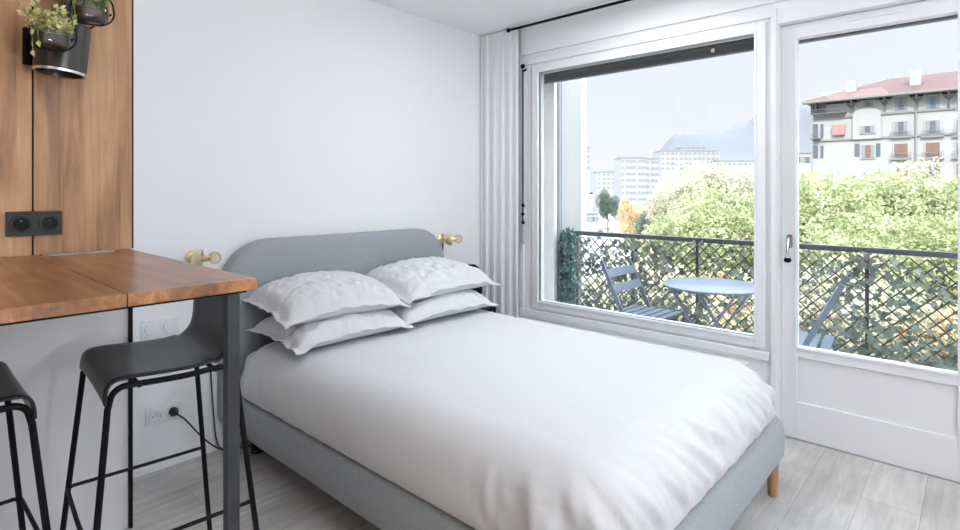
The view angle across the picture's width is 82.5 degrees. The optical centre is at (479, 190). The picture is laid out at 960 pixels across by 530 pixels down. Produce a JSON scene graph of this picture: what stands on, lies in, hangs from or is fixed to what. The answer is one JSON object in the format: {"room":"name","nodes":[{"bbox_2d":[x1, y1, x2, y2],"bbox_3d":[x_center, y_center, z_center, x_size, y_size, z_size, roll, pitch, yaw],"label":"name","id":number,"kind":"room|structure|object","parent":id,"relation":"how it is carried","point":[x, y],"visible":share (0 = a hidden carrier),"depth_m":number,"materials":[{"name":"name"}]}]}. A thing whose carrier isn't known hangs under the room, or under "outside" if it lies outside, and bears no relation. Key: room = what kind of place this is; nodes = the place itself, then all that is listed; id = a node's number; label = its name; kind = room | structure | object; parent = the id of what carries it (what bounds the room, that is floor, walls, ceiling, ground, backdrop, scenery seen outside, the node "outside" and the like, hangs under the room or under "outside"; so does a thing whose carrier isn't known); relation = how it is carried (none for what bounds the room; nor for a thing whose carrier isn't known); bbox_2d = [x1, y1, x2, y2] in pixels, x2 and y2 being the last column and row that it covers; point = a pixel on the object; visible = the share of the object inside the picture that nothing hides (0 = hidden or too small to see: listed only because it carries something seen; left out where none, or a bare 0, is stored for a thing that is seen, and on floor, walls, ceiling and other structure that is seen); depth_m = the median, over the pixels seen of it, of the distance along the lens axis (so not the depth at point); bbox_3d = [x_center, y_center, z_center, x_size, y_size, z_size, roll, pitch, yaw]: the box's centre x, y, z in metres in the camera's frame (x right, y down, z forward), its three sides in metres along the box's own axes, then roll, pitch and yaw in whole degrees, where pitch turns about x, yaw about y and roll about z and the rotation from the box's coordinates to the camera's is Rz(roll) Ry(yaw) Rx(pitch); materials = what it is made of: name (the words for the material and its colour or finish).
{"room":"studio apartment","nodes":[
{"label":"studio apartment","id":0,"kind":"room"},
{"bbox_2d":[0,249,127,529],"bbox_3d":[-2.412,0.052,1.103,0.380,2.395,2.880,0,0,42],"label":"wall partition","id":1,"kind":"structure","parent":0,"point":[44,356],"depth_m":1.89,"materials":[{"name":"white paint"}]},
{"bbox_2d":[0,0,31,256],"bbox_3d":[-1.723,-0.466,1.564,0.018,1.358,0.690,0,0,42],"label":"wood panel","id":2,"kind":"object","parent":1,"relation":"attached to","point":[15,77],"visible":0.89,"depth_m":1.78,"materials":[{"name":"brown wood"}]},
{"bbox_2d":[5,211,61,236],"bbox_3d":[-1.472,0.107,1.811,0.021,0.081,0.147,0,0,42],"label":"double socket","id":3,"kind":"object","parent":2,"relation":"attached to","point":[22,223],"visible":1,"depth_m":1.81,"materials":[{"name":"black plastic"}]},
{"bbox_2d":[22,22,90,79],"bbox_3d":[-1.380,-0.463,1.796,0.176,0.176,0.164,0,0,42],"label":"wall lamp","id":4,"kind":"object","parent":2,"relation":"attached to","point":[72,64],"visible":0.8,"depth_m":1.77,"materials":[{"name":"black"}]},
{"bbox_2d":[32,6,32,254],"bbox_3d":[-1.494,-0.465,1.825,0.006,1.356,0.005,0,0,42],"label":"strip","id":5,"kind":"object","parent":1,"relation":"attached to","point":[32,6],"visible":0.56,"depth_m":1.82,"materials":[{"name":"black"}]},
{"bbox_2d":[33,0,133,254],"bbox_3d":[-1.391,-0.466,1.931,0.023,1.358,0.290,0,0,42],"label":"wood panel","id":6,"kind":"object","parent":1,"relation":"attached to","point":[82,129],"depth_m":1.94,"materials":[{"name":"brown wood"}]},
{"bbox_2d":[16,0,77,56],"bbox_3d":[-1.373,-0.484,1.711,0.302,0.187,0.155,0,0,42],"label":"planter","id":7,"kind":"object","parent":6,"relation":"attached to","point":[60,26],"visible":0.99,"depth_m":1.64,"materials":[{"name":"plant"}]},
{"bbox_2d":[30,25,70,51],"bbox_3d":[-1.303,-0.470,1.663,0.070,0.076,0.098,0,0,42],"label":"bowl","id":8,"kind":"object","parent":7,"relation":"on","point":[56,40],"depth_m":1.65,"materials":[{"name":"clear glass"}]},
{"bbox_2d":[61,0,114,29],"bbox_3d":[-1.303,-0.585,1.790,0.299,0.189,0.159,0,0,42],"label":"planter","id":9,"kind":"object","parent":6,"relation":"attached to","point":[80,10],"visible":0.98,"depth_m":1.73,"materials":[{"name":"grey paint"}]},
{"bbox_2d":[71,3,108,26],"bbox_3d":[-1.236,-0.570,1.737,0.070,0.076,0.098,0,0,42],"label":"bowl","id":10,"kind":"object","parent":9,"relation":"on","point":[96,16],"depth_m":1.72,"materials":[{"name":"clear glass"}]},
{"bbox_2d":[128,308,132,528],"bbox_3d":[-1.300,0.745,2.035,0.018,1.010,0.012,0,0,42],"label":"wall corner trim","id":11,"kind":"object","parent":1,"relation":"attached to","point":[130,310],"visible":0.64,"depth_m":2.03,"materials":[{"name":"black"}]},
{"bbox_2d":[132,0,482,478],"bbox_3d":[-1.762,0.113,2.248,0.200,2.515,5.650,0,0,42],"label":"wall","id":12,"kind":"structure","parent":0,"point":[254,120],"depth_m":2.89,"materials":[{"name":"white paint"}]},
{"bbox_2d":[141,316,178,339],"bbox_3d":[-1.430,0.613,2.451,0.018,0.081,0.150,0,0,42],"label":"double switch","id":13,"kind":"object","parent":12,"relation":"attached to","point":[155,328],"visible":1,"depth_m":2.45,"materials":[{"name":"white plastic"}]},
{"bbox_2d":[145,400,180,426],"bbox_3d":[-1.419,1.000,2.461,0.021,0.081,0.145,0,0,42],"label":"double socket","id":14,"kind":"object","parent":12,"relation":"attached to","point":[155,415],"visible":0.94,"depth_m":2.45,"materials":[{"name":"white plastic"}]},
{"bbox_2d":[169,407,250,450],"bbox_3d":[-1.239,1.115,2.571,0.386,0.267,0.065,0,0,-38],"label":"power cord","id":15,"kind":"object","parent":14,"relation":"attached to","point":[173,411],"visible":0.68,"depth_m":2.48,"materials":[{"name":"black plastic"}]},
{"bbox_2d":[185,249,215,265],"bbox_3d":[-1.275,0.437,2.527,0.144,0.342,0.121,0,0,42],"label":"wall sconce","id":16,"kind":"object","parent":12,"relation":"attached to","point":[197,257],"visible":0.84,"depth_m":2.50,"materials":[{"name":"gold metal"}]},
{"bbox_2d":[210,363,222,448],"bbox_3d":[-1.246,0.918,2.630,0.094,0.657,0.016,0,0,-35],"label":"hanging cord","id":17,"kind":"object","parent":12,"relation":"hanging from","point":[211,363],"visible":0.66,"depth_m":2.61,"materials":[{"name":"black plastic"}]},
{"bbox_2d":[437,233,458,248],"bbox_3d":[-0.200,0.504,3.711,0.142,0.442,0.122,0,0,42],"label":"wall sconce","id":18,"kind":"object","parent":12,"relation":"attached to","point":[448,239],"visible":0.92,"depth_m":3.68,"materials":[{"name":"gold metal"}]},
{"bbox_2d":[367,0,619,35],"bbox_3d":[0.236,-1.295,0.432,5.400,0.300,5.650,0,0,42],"label":"ceiling","id":19,"kind":"structure","parent":0,"point":[478,17],"depth_m":3.47,"materials":[{"name":"white paint"}]},
{"bbox_2d":[506,0,631,32],"bbox_3d":[1.265,-1.123,2.841,2.919,0.043,0.036,0,0,42],"label":"curtain rod","id":20,"kind":"object","parent":19,"relation":"attached to","point":[508,30],"visible":1,"depth_m":3.48,"materials":[{"name":"black metal"}]},
{"bbox_2d":[480,29,517,316],"bbox_3d":[0.136,0.052,3.912,0.354,2.375,0.023,0,0,42],"label":"curtain","id":21,"kind":"object","parent":20,"relation":"hanging from","point":[499,50],"visible":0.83,"depth_m":3.90,"materials":[{"name":"fabric"}]},
{"bbox_2d":[123,437,959,529],"bbox_3d":[0.219,1.310,0.413,5.200,0.120,5.400,0,0,42],"label":"floor","id":22,"kind":"structure","parent":0,"point":[820,488],"depth_m":2.23,"materials":[{"name":"grey wood"}]},
{"bbox_2d":[0,361,50,529],"bbox_3d":[-1.332,0.773,1.331,0.540,0.956,0.466,0,0,42],"label":"bar stool","id":23,"kind":"object","parent":22,"relation":"on","point":[11,389],"visible":1,"depth_m":1.34,"materials":[{"name":"black metal"}]},
{"bbox_2d":[0,249,256,529],"bbox_3d":[-1.212,0.730,1.357,1.014,1.040,0.870,0,0,42],"label":"table","id":24,"kind":"object","parent":22,"relation":"on","point":[33,288],"depth_m":1.31,"materials":[{"name":"brown wood"}]},
{"bbox_2d":[0,255,126,323],"bbox_3d":[-1.306,0.227,1.255,1.014,0.027,0.594,0,0,42],"label":"countertop","id":25,"kind":"structure","parent":24,"relation":"on","point":[32,287],"depth_m":1.15,"materials":[{"name":"brown wood"}]},
{"bbox_2d":[34,249,256,306],"bbox_3d":[-1.012,0.227,1.577,1.014,0.027,0.274,0,0,42],"label":"countertop","id":26,"kind":"structure","parent":24,"relation":"on","point":[146,278],"depth_m":1.38,"materials":[{"name":"brown wood"}]},
{"bbox_2d":[60,296,258,529],"bbox_3d":[-0.971,0.773,1.655,0.466,0.956,0.540,0,0,-43],"label":"bar stool","id":27,"kind":"object","parent":22,"relation":"on","point":[200,343],"visible":0.84,"depth_m":1.64,"materials":[{"name":"grey plastic"}]},
{"bbox_2d":[250,442,264,453],"bbox_3d":[-1.041,1.220,2.640,0.080,0.057,0.138,0,0,42],"label":"coil","id":28,"kind":"object","parent":22,"relation":"on","point":[253,447],"visible":0.3,"depth_m":2.59,"materials":[{"name":"black"}]},
{"bbox_2d":[467,264,496,312],"bbox_3d":[-0.026,0.877,3.725,0.180,0.745,0.250,0,0,42],"label":"stand","id":29,"kind":"object","parent":22,"relation":"on","point":[479,289],"visible":0.21,"depth_m":3.77,"materials":[{"name":"black"}]},
{"bbox_2d":[479,306,496,310],"bbox_3d":[-0.030,0.805,3.721,0.180,0.020,0.240,0,0,42],"label":"shelf","id":30,"kind":"object","parent":29,"relation":"attached to","point":[490,308],"depth_m":3.71,"materials":[{"name":"black"}]},
{"bbox_2d":[218,229,784,529],"bbox_3d":[0.017,0.746,2.471,2.119,1.008,1.483,0,0,42],"label":"bed","id":31,"kind":"object","parent":22,"relation":"on","point":[377,499],"visible":0.26,"depth_m":2.19,"materials":[{"name":"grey fabric"}]},
{"bbox_2d":[245,351,255,365],"bbox_3d":[0.014,0.852,2.475,1.882,0.173,1.355,0,0,42],"label":"mattress","id":32,"kind":"object","parent":31,"relation":"on","point":[252,353],"visible":0.09,"depth_m":2.58,"materials":[{"name":"white fabric"}]},
{"bbox_2d":[240,309,776,529],"bbox_3d":[0.052,0.820,2.444,2.035,0.231,1.523,0,0,42],"label":"duvet","id":33,"kind":"object","parent":32,"relation":"on","point":[495,421],"visible":0.88,"depth_m":1.86,"materials":[{"name":"white fabric"}]},
{"bbox_2d":[245,308,413,354],"bbox_3d":[-0.728,0.630,2.687,0.501,0.156,0.648,0,0,42],"label":"pillow","id":34,"kind":"object","parent":33,"relation":"on","point":[298,338],"visible":0.66,"depth_m":2.50,"materials":[{"name":"white fabric"}]},
{"bbox_2d":[242,270,410,329],"bbox_3d":[-0.757,0.502,2.707,0.660,0.191,0.490,0,0,-45],"label":"pillow","id":35,"kind":"object","parent":34,"relation":"on","point":[307,297],"visible":1,"depth_m":2.56,"materials":[{"name":"white fabric"}]},
{"bbox_2d":[387,289,498,327],"bbox_3d":[-0.310,0.626,3.145,0.502,0.154,0.728,0,0,42],"label":"pillow","id":36,"kind":"object","parent":33,"relation":"on","point":[456,302],"visible":0.49,"depth_m":2.96,"materials":[{"name":"white fabric"}]},
{"bbox_2d":[365,256,499,304],"bbox_3d":[-0.303,0.491,3.206,0.516,0.187,0.767,0,0,42],"label":"pillow","id":37,"kind":"object","parent":36,"relation":"on","point":[412,279],"visible":0.89,"depth_m":3.04,"materials":[{"name":"white fabric"}]},
{"bbox_2d":[544,75,556,301],"bbox_3d":[0.240,-0.062,4.270,0.840,2.775,0.035,0,0,42],"label":"wall","id":38,"kind":"structure","parent":0,"point":[550,90],"depth_m":4.00,"materials":[{"name":"white paint"}]},
{"bbox_2d":[561,81,567,231],"bbox_3d":[0.288,0.087,4.405,0.930,3.075,0.080,0,0,42],"label":"wall","id":39,"kind":"structure","parent":0,"point":[564,85],"depth_m":4.09,"materials":[{"name":"grey paint"}]},
{"bbox_2d":[557,82,560,301],"bbox_3d":[0.578,-0.062,4.055,0.044,2.775,0.043,0,0,42],"label":"downpipe","id":40,"kind":"object","parent":39,"relation":"attached to","point":[558,83],"visible":0.31,"depth_m":4.03,"materials":[{"name":"grey metal"}]},
{"bbox_2d":[568,78,585,305],"bbox_3d":[0.652,2.000,5.102,0.730,14.500,0.080,0,0,42],"label":"wall pier","id":41,"kind":"object","parent":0,"point":[577,87],"depth_m":4.86,"materials":[{"name":"white paint"}]},
{"bbox_2d":[518,0,924,385],"bbox_3d":[2.053,0.113,2.429,5.200,2.515,0.250,0,0,42],"label":"wall","id":42,"kind":"structure","parent":0,"point":[763,368],"depth_m":3.14,"materials":[{"name":"white paint"}]},
{"bbox_2d":[518,316,748,367],"bbox_3d":[0.711,0.907,3.440,1.815,0.045,0.060,0,0,42],"label":"trim","id":43,"kind":"structure","parent":42,"relation":"attached to","point":[746,363],"depth_m":3.22,"materials":[{"name":"white paint"}]},
{"bbox_2d":[519,308,769,360],"bbox_3d":[0.875,0.843,3.319,1.610,0.045,0.018,0,0,42],"label":"trim","id":44,"kind":"structure","parent":42,"relation":"attached to","point":[734,350],"depth_m":3.18,"materials":[{"name":"white paint"}]},
{"bbox_2d":[524,18,770,353],"bbox_3d":[0.904,-0.028,3.332,1.615,1.715,0.079,0,0,42],"label":"window","id":45,"kind":"structure","parent":42,"relation":"in","point":[760,30],"depth_m":3.12,"materials":[{"name":"white paint"}]},
{"bbox_2d":[521,64,526,243],"bbox_3d":[0.306,-0.257,3.817,0.032,1.254,0.054,0,0,42],"label":"shutter crank","id":46,"kind":"object","parent":45,"relation":"attached to","point":[522,65],"visible":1,"depth_m":3.80,"materials":[{"name":"metal"}]},
{"bbox_2d":[544,37,753,83],"bbox_3d":[0.967,-0.818,3.398,1.600,0.120,0.057,0,0,42],"label":"roller shutter","id":47,"kind":"object","parent":45,"relation":"attached to","point":[737,46],"visible":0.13,"depth_m":3.31,"materials":[{"name":"grey metal"}]},
{"bbox_2d":[520,8,776,307],"bbox_3d":[0.888,-0.036,3.311,1.640,1.772,0.012,0,0,42],"label":"trim","id":48,"kind":"structure","parent":42,"relation":"attached to","point":[766,14],"depth_m":3.34,"materials":[{"name":"white paint"}]},
{"bbox_2d":[521,0,786,55],"bbox_3d":[1.304,-1.045,2.926,2.735,0.190,0.022,0,0,42],"label":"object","id":49,"kind":"structure","parent":42,"relation":"attached to","point":[632,16],"depth_m":3.32,"materials":[{"name":"white paint"}]},
{"bbox_2d":[771,16,776,414],"bbox_3d":[1.483,0.185,2.766,0.025,2.130,0.018,0,0,42],"label":"trim","id":50,"kind":"structure","parent":42,"relation":"attached to","point":[774,18],"depth_m":2.76,"materials":[{"name":"white paint"}]},
{"bbox_2d":[777,0,920,418],"bbox_3d":[1.824,0.175,2.505,0.860,2.150,0.066,0,0,42],"label":"trim","id":51,"kind":"structure","parent":42,"relation":"attached to","point":[839,7],"depth_m":2.76,"materials":[{"name":"white paint"}]},
{"bbox_2d":[781,0,959,481],"bbox_3d":[1.832,0.202,2.523,0.803,2.084,0.108,0,0,42],"label":"door","id":52,"kind":"structure","parent":42,"relation":"in","point":[906,415],"depth_m":2.59,"materials":[{"name":"white paint"}]},
{"bbox_2d":[785,435,959,483],"bbox_3d":[1.908,1.278,2.608,0.815,0.064,0.220,0,0,42],"label":"trim","id":53,"kind":"structure","parent":42,"relation":"attached to","point":[785,435],"depth_m":2.53,"materials":[{"name":"grey"}]},
{"bbox_2d":[799,14,957,43],"bbox_3d":[1.883,-0.798,2.580,0.795,0.084,0.035,0,0,42],"label":"roller shutter","id":54,"kind":"object","parent":42,"relation":"attached to","point":[952,17],"visible":0.09,"depth_m":2.56,"materials":[{"name":"grey metal"}]},
{"bbox_2d":[846,9,912,21],"bbox_3d":[1.837,-0.808,2.526,0.250,0.007,0.012,0,0,42],"label":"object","id":55,"kind":"structure","parent":42,"relation":"attached to","point":[908,9],"depth_m":2.52,"materials":[{"name":"white paint"}]},
{"bbox_3d":[2.836,1.425,2.473,5.700,0.200,0.870,0,0,42],"label":"floor","id":56,"kind":"structure","parent":0,"visible":0},
{"bbox_2d":[557,227,577,303],"bbox_3d":[0.647,0.802,4.010,0.092,1.095,0.220,0,0,42],"label":"hedge","id":57,"kind":"object","parent":56,"relation":"on","point":[567,295],"visible":0.47,"depth_m":3.99,"materials":[{"name":"green plant"}]},
{"bbox_2d":[599,255,682,319],"bbox_3d":[1.164,0.916,3.960,0.451,0.835,0.400,0,0,44],"label":"bistro chair","id":58,"kind":"object","parent":56,"relation":"on","point":[647,310],"visible":0.48,"depth_m":3.98,"materials":[{"name":"grey metal"}]},
{"bbox_2d":[663,277,753,328],"bbox_3d":[1.494,0.965,3.525,0.604,0.727,0.604,0,0,42],"label":"bistro table","id":59,"kind":"object","parent":56,"relation":"on","point":[699,285],"visible":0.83,"depth_m":3.48,"materials":[{"name":"grey metal"}]},
{"bbox_2d":[574,231,957,349],"bbox_3d":[2.937,0.837,2.881,5.700,0.977,0.040,0,0,42],"label":"balcony railing","id":60,"kind":"object","parent":56,"relation":"on","point":[923,253],"visible":0.38,"depth_m":3.58,"materials":[{"name":"black metal"}]},
{"bbox_2d":[572,236,957,371],"bbox_3d":[2.471,0.850,3.233,4.563,0.996,0.175,0,0,42],"label":"trellis","id":61,"kind":"object","parent":60,"relation":"attached to","point":[851,333],"visible":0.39,"depth_m":3.45,"materials":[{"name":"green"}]},
{"bbox_2d":[799,275,848,349],"bbox_3d":[1.889,0.916,3.219,0.451,0.835,0.400,0,0,36],"label":"bistro chair","id":62,"kind":"object","parent":56,"relation":"on","point":[811,339],"visible":0.22,"depth_m":3.04,"materials":[{"name":"grey metal"}]},
{"label":"outside","id":63,"kind":"structure","parent":0,"visible":0},
{"bbox_2d":[590,194,753,310],"bbox_3d":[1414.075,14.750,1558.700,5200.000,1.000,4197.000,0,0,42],"label":"ground","id":64,"kind":"structure","parent":63,"point":[615,225],"depth_m":226.13,"materials":[{"name":"white"}]},
{"bbox_2d":[586,147,590,210],"bbox_3d":[58.373,-4.906,306.866,12.883,38.312,13.583,0,0,42],"label":"apartment block","id":65,"kind":"object","parent":64,"relation":"on","point":[587,148],"visible":0.45,"depth_m":300.01,"materials":[{"name":"grey concrete"}]},
{"bbox_2d":[586,211,598,236],"bbox_3d":[34.482,10.446,174.859,10.570,7.608,10.968,0,0,42],"label":"house","id":66,"kind":"structure","parent":64,"relation":"on","point":[592,218],"depth_m":170.03,"materials":[{"name":"grey"}]},
{"bbox_2d":[593,171,613,211],"bbox_3d":[86.859,0.455,376.869,21.545,27.590,21.462,0,0,42],"label":"apartment block","id":67,"kind":"object","parent":64,"relation":"on","point":[604,180],"visible":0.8,"depth_m":370.01,"materials":[{"name":"grey concrete"}]},
{"bbox_2d":[594,189,618,231],"bbox_3d":[44.081,6.681,189.671,7.684,15.178,8.332,0,0,-43],"label":"deciduous tree","id":68,"kind":"object","parent":64,"relation":"on","point":[606,203],"visible":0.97,"depth_m":188.57,"materials":[{"name":"green plant"}]},
{"bbox_2d":[614,157,646,219],"bbox_3d":[72.913,-0.961,266.864,18.829,30.421,18.991,0,0,42],"label":"apartment block","id":69,"kind":"object","parent":64,"relation":"on","point":[629,172],"visible":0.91,"depth_m":260.02,"materials":[{"name":"grey concrete"}]},
{"bbox_2d":[616,198,646,251],"bbox_3d":[25.578,7.681,91.514,6.805,13.176,6.521,0,0,-41],"label":"deciduous tree","id":70,"kind":"object","parent":64,"relation":"on","point":[627,213],"visible":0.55,"depth_m":91.21,"materials":[{"name":"yellow plant"}]},
{"bbox_2d":[633,202,666,251],"bbox_3d":[25.294,7.543,80.341,5.453,13.450,5.017,0,0,6],"label":"deciduous tree","id":71,"kind":"object","parent":64,"relation":"on","point":[643,220],"visible":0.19,"depth_m":79.36,"materials":[{"name":"green plant"}]},
{"bbox_2d":[646,158,659,207],"bbox_3d":[84.457,-0.957,274.864,14.754,30.414,15.284,0,0,42],"label":"apartment block","id":72,"kind":"object","parent":64,"relation":"on","point":[652,164],"visible":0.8,"depth_m":268.01,"materials":[{"name":"grey concrete"}]},
{"bbox_2d":[586,249,727,328],"bbox_3d":[8.037,8.569,26.180,6.548,11.392,8.354,0,0,-34],"label":"deciduous tree","id":73,"kind":"object","parent":64,"relation":"on","point":[651,272],"visible":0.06,"depth_m":25.24,"materials":[{"name":"green plant"}]},
{"bbox_2d":[645,172,720,240],"bbox_3d":[19.632,6.433,51.714,7.412,15.677,9.375,0,0,-5],"label":"deciduous tree","id":74,"kind":"object","parent":64,"relation":"on","point":[669,198],"visible":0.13,"depth_m":51.55,"materials":[{"name":"green plant"}]},
{"bbox_2d":[652,150,720,194],"bbox_3d":[126.897,-5.180,337.867,37.700,38.860,36.411,0,0,42],"label":"apartment block","id":75,"kind":"object","parent":64,"relation":"on","point":[668,159],"visible":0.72,"depth_m":329.98,"materials":[{"name":"grey concrete"}]},
{"bbox_2d":[623,249,753,331],"bbox_3d":[10.668,8.598,26.298,7.653,11.336,6.989,0,0,9],"label":"deciduous tree","id":76,"kind":"object","parent":64,"relation":"on","point":[731,309],"visible":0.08,"depth_m":25.40,"materials":[{"name":"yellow plant"}]},
{"bbox_2d":[674,147,706,149],"bbox_3d":[134.240,-6.673,349.868,19.475,41.846,19.068,0,0,42],"label":"apartment block","id":77,"kind":"object","parent":64,"relation":"on","point":[678,148],"visible":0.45,"depth_m":345.06,"materials":[{"name":"grey concrete"}]},
{"bbox_2d":[634,207,753,303],"bbox_3d":[15.121,7.632,36.863,10.835,13.275,7.882,0,0,-14],"label":"deciduous tree","id":78,"kind":"object","parent":64,"relation":"on","point":[692,227],"visible":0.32,"depth_m":34.52,"materials":[{"name":"green plant"}]},
{"bbox_2d":[651,160,753,215],"bbox_3d":[24.907,5.321,60.175,10.835,17.907,13.822,0,0,33],"label":"deciduous tree","id":79,"kind":"object","parent":64,"relation":"on","point":[714,177],"visible":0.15,"depth_m":57.99,"materials":[{"name":"green plant"}]},
{"bbox_2d":[704,160,753,208],"bbox_3d":[142.487,-1.344,307.866,30.849,31.188,30.180,0,0,42],"label":"apartment block","id":80,"kind":"object","parent":64,"relation":"on","point":[735,165],"visible":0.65,"depth_m":300.01,"materials":[{"name":"grey concrete"}]},
{"bbox_2d":[666,184,846,330],"bbox_3d":[18.055,6.848,37.195,12.117,14.846,8.815,0,0,29],"label":"deciduous tree","id":81,"kind":"object","parent":64,"relation":"on","point":[803,207],"visible":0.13,"depth_m":36.04,"materials":[{"name":"green plant"}]},
{"bbox_2d":[799,151,812,180],"bbox_3d":[76.949,2.364,134.857,9.813,23.773,10.280,0,0,42],"label":"house","id":82,"kind":"structure","parent":64,"relation":"on","point":[804,156],"depth_m":130.01,"materials":[{"name":"grey"}]},
{"bbox_2d":[745,170,917,255],"bbox_3d":[24.657,6.329,39.039,12.967,15.888,9.433,0,0,-28],"label":"deciduous tree","id":83,"kind":"object","parent":64,"relation":"on","point":[854,200],"visible":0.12,"depth_m":37.18,"materials":[{"name":"green plant"}]},
{"bbox_2d":[734,252,949,366],"bbox_3d":[15.500,8.434,23.899,8.553,11.664,6.704,0,0,10],"label":"deciduous tree","id":84,"kind":"object","parent":64,"relation":"on","point":[827,323],"visible":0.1,"depth_m":22.71,"materials":[{"name":"green plant"}]},
{"bbox_2d":[799,171,938,230],"bbox_3d":[30.715,6.291,44.995,13.030,15.965,9.479,0,0,13],"label":"deciduous tree","id":85,"kind":"object","parent":64,"relation":"on","point":[886,176],"visible":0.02,"depth_m":42.67,"materials":[{"name":"green plant"}]},
{"bbox_2d":[799,209,957,323],"bbox_3d":[22.660,7.610,30.247,10.870,13.319,7.908,0,0,25],"label":"hedge","id":86,"kind":"object","parent":64,"relation":"on","point":[927,239],"visible":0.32,"depth_m":29.67,"materials":[{"name":"green plant"}]},
{"bbox_2d":[801,69,957,189],"bbox_3d":[55.503,0.320,62.259,30.234,27.861,15.300,0,0,42],"label":"building","id":87,"kind":"structure","parent":64,"relation":"on","point":[856,129],"depth_m":62.23,"materials":[{"name":"paint"}]},
{"bbox_2d":[894,144,897,156],"bbox_3d":[46.739,-4.534,61.477,0.340,1.500,0.050,0,0,42],"label":"shutter","id":88,"kind":"object","parent":87,"relation":"hanging from","point":[895,145],"depth_m":61.44,"materials":[{"name":"brown"}]},
{"bbox_2d":[894,122,897,134],"bbox_3d":[46.739,-6.996,61.477,0.340,1.500,0.050,0,0,42],"label":"shutter","id":89,"kind":"object","parent":87,"relation":"hanging from","point":[895,123],"depth_m":61.44,"materials":[{"name":"grey"}]},
{"bbox_2d":[894,97,897,110],"bbox_3d":[46.739,-9.795,61.477,0.340,1.500,0.050,0,0,42],"label":"shutter","id":90,"kind":"object","parent":87,"relation":"hanging from","point":[895,98],"depth_m":61.50,"materials":[{"name":"blue"}]},
{"bbox_2d":[904,143,907,156],"bbox_3d":[47.352,-4.534,60.920,0.340,1.500,0.050,0,0,42],"label":"shutter","id":91,"kind":"object","parent":87,"relation":"hanging from","point":[905,144],"depth_m":60.85,"materials":[{"name":"brown"}]},
{"bbox_2d":[904,121,907,134],"bbox_3d":[47.352,-6.996,60.920,0.340,1.500,0.050,0,0,42],"label":"shutter","id":92,"kind":"object","parent":87,"relation":"hanging from","point":[905,122],"depth_m":60.85,"materials":[{"name":"grey"}]},
{"bbox_2d":[904,96,907,109],"bbox_3d":[47.352,-9.795,60.920,0.340,1.500,0.050,0,0,42],"label":"shutter","id":93,"kind":"object","parent":87,"relation":"hanging from","point":[905,97],"depth_m":60.88,"materials":[{"name":"blue"}]},
{"bbox_2d":[926,143,929,156],"bbox_3d":[48.771,-4.500,59.629,0.340,1.500,0.050,0,0,42],"label":"shutter","id":94,"kind":"object","parent":87,"relation":"hanging from","point":[927,144],"depth_m":59.57,"materials":[{"name":"brown"}]},
{"bbox_2d":[926,121,929,133],"bbox_3d":[48.771,-6.889,59.629,0.340,1.500,0.050,0,0,42],"label":"shutter","id":95,"kind":"object","parent":87,"relation":"hanging from","point":[927,122],"depth_m":59.57,"materials":[{"name":"grey"}]},
{"bbox_2d":[926,96,929,108],"bbox_3d":[48.771,-9.603,59.629,0.340,1.500,0.050,0,0,42],"label":"shutter","id":96,"kind":"object","parent":87,"relation":"hanging from","point":[927,97],"depth_m":59.60,"materials":[{"name":"blue"}]},
{"bbox_2d":[936,164,939,176],"bbox_3d":[49.384,-2.112,59.072,0.340,1.500,0.050,0,0,42],"label":"shutter","id":97,"kind":"object","parent":87,"relation":"hanging from","point":[937,169],"depth_m":59.06,"materials":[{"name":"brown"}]},
{"bbox_2d":[936,142,939,155],"bbox_3d":[49.384,-4.500,59.072,0.340,1.500,0.050,0,0,42],"label":"shutter","id":98,"kind":"object","parent":87,"relation":"hanging from","point":[937,143],"depth_m":59.00,"materials":[{"name":"brown wood"}]},
{"bbox_2d":[936,120,939,132],"bbox_3d":[49.384,-6.889,59.072,0.340,1.500,0.050,0,0,42],"label":"shutter","id":99,"kind":"object","parent":87,"relation":"hanging from","point":[937,121],"depth_m":59.00,"materials":[{"name":"grey"}]},
{"bbox_2d":[936,95,939,108],"bbox_3d":[49.384,-9.603,59.072,0.340,1.500,0.050,0,0,42],"label":"shutter","id":100,"kind":"object","parent":87,"relation":"hanging from","point":[937,96],"depth_m":59.03,"materials":[{"name":"blue"}]},
{"bbox_2d":[850,156,955,203],"bbox_3d":[37.701,5.616,49.726,9.952,17.314,12.696,0,0,-19],"label":"deciduous tree","id":101,"kind":"object","parent":64,"relation":"on","point":[926,164],"visible":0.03,"depth_m":48.16,"materials":[{"name":"green plant"}]},
{"bbox_2d":[856,304,957,369],"bbox_3d":[18.709,9.306,23.674,6.694,9.915,6.113,0,0,34],"label":"deciduous tree","id":102,"kind":"object","parent":64,"relation":"on","point":[937,331],"visible":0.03,"depth_m":21.92,"materials":[{"name":"yellow plant"}]},
{"bbox_2d":[870,173,957,250],"bbox_3d":[34.133,6.345,41.724,9.414,15.857,12.942,0,0,-21],"label":"deciduous tree","id":103,"kind":"object","parent":64,"relation":"on","point":[952,188],"visible":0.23,"depth_m":41.13,"materials":[{"name":"green plant"}]},
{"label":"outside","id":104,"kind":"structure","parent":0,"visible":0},
{"bbox_2d":[590,169,613,192],"bbox_3d":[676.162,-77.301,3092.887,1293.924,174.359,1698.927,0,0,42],"label":"hill","id":105,"kind":"structure","parent":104,"point":[591,171],"depth_m":2868.74,"materials":[{"name":"white"}]},
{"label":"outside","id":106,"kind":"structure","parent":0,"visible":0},
{"bbox_2d":[590,104,812,193],"bbox_3d":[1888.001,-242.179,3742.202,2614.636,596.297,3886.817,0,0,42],"label":"mountain","id":107,"kind":"structure","parent":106,"point":[736,142],"depth_m":3237.25},
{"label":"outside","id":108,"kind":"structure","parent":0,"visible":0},
{"bbox_2d":[586,205,626,305],"bbox_3d":[66.186,14.220,312.416,267.699,0.060,450.722,0,0,42],"label":"road","id":109,"kind":"structure","parent":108,"point":[602,225],"depth_m":145.22,"materials":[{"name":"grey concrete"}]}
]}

